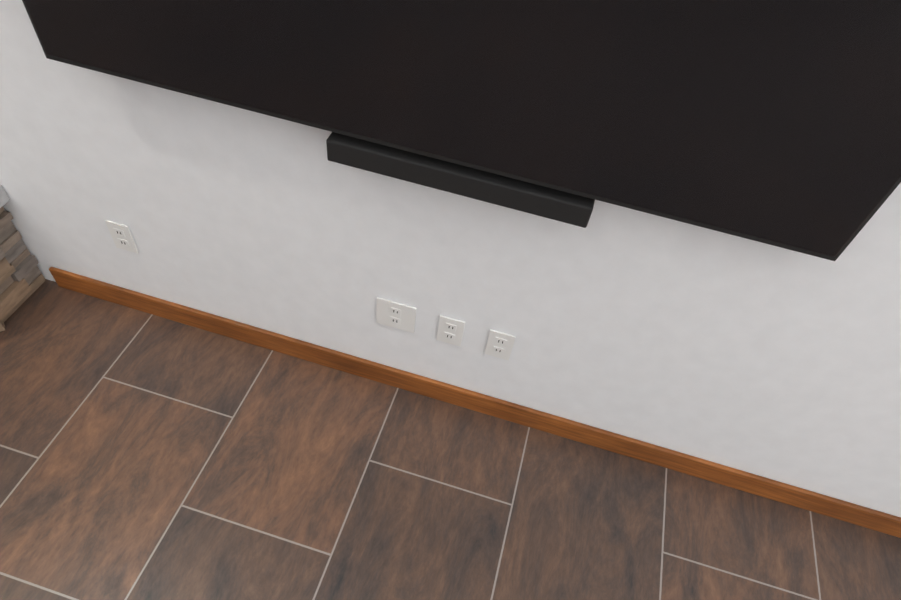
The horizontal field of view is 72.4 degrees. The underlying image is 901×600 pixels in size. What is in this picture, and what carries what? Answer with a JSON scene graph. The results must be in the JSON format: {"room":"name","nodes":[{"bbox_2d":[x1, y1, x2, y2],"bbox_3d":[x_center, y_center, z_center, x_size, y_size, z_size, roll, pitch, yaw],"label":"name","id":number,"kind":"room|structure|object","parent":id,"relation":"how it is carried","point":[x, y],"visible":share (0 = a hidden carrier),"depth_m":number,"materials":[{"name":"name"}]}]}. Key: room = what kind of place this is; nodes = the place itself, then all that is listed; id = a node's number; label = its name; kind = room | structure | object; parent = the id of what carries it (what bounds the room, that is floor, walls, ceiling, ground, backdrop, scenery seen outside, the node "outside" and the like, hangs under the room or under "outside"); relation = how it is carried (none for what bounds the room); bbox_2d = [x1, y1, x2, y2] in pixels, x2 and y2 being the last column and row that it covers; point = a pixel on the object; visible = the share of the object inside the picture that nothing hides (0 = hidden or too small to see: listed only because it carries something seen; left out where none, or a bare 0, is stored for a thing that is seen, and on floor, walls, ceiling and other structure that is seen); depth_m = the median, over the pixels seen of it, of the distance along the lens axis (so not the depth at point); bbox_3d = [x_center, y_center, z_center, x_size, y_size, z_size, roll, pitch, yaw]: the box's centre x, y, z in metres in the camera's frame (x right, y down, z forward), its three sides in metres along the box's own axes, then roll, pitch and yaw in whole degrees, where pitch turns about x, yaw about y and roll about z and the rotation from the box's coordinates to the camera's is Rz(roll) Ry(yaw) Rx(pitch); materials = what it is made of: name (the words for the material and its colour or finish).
{"room":"living room","nodes":[
{"label":"living room","id":0,"kind":"room"},
{"bbox_2d":[0,279,900,599],"bbox_3d":[-0.141,3.677,-0.677,11.900,0.100,9.030,16,50,6],"label":"floor","id":1,"kind":"structure","parent":0,"point":[146,457],"depth_m":1.87,"materials":[{"name":"tile"}]},
{"bbox_2d":[0,185,45,331],"bbox_3d":[-2.314,-0.650,0.653,1.693,2.995,1.672,16,50,6],"label":"fireplace","id":2,"kind":"object","parent":1,"relation":"on","point":[22,280],"visible":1,"depth_m":2.08,"materials":[{"name":"stone"}]},
{"bbox_2d":[0,0,900,516],"bbox_3d":[1.788,-0.290,0.761,10.030,3.200,0.150,16,50,6],"label":"wall","id":3,"kind":"structure","parent":0,"point":[762,360],"depth_m":1.64,"materials":[{"name":"paint"}]},
{"bbox_2d":[105,220,138,253],"bbox_3d":[-1.025,-0.196,1.920,0.075,0.115,0.008,16,50,6],"label":"electrical outlet","id":4,"kind":"object","parent":3,"relation":"attached to","point":[122,237],"visible":1,"depth_m":1.92,"materials":[{"name":"white plastic"}]},
{"bbox_2d":[376,297,415,332],"bbox_3d":[-0.163,0.047,1.830,0.120,0.115,0.008,16,50,6],"label":"electrical outlet","id":5,"kind":"object","parent":3,"relation":"attached to","point":[395,315],"visible":1,"depth_m":1.82,"materials":[{"name":"white plastic"}]},
{"bbox_2d":[437,315,464,345],"bbox_3d":[0.000,0.092,1.813,0.075,0.115,0.008,16,50,6],"label":"electrical outlet","id":6,"kind":"object","parent":3,"relation":"attached to","point":[450,330],"visible":1,"depth_m":1.81,"materials":[{"name":"white plastic"}]},
{"bbox_2d":[326,132,594,227],"bbox_3d":[0.021,-0.277,1.328,0.580,0.055,0.090,16,50,6],"label":"soundbar","id":7,"kind":"object","parent":3,"relation":"attached to","point":[516,194],"visible":0.71,"depth_m":1.29,"materials":[{"name":"black plastic"}]},
{"bbox_2d":[22,0,900,260],"bbox_3d":[-0.016,-0.642,0.937,1.710,0.960,0.088,16,50,6],"label":"tv","id":8,"kind":"object","parent":3,"relation":"attached to","point":[777,123],"visible":1,"depth_m":1.10,"materials":[{"name":"black plastic"}]},
{"bbox_2d":[49,267,900,537],"bbox_3d":[0.314,0.403,2.023,3.615,0.095,0.015,16,50,6],"label":"baseboard","id":9,"kind":"structure","parent":3,"relation":"attached to","point":[839,509],"depth_m":2.00,"materials":[{"name":"brown wood"}]},
{"bbox_2d":[484,329,515,360],"bbox_3d":[0.144,0.133,1.798,0.075,0.115,0.008,16,50,6],"label":"electrical outlet","id":10,"kind":"object","parent":3,"relation":"attached to","point":[499,345],"visible":1,"depth_m":1.79,"materials":[{"name":"white plastic"}]}
]}

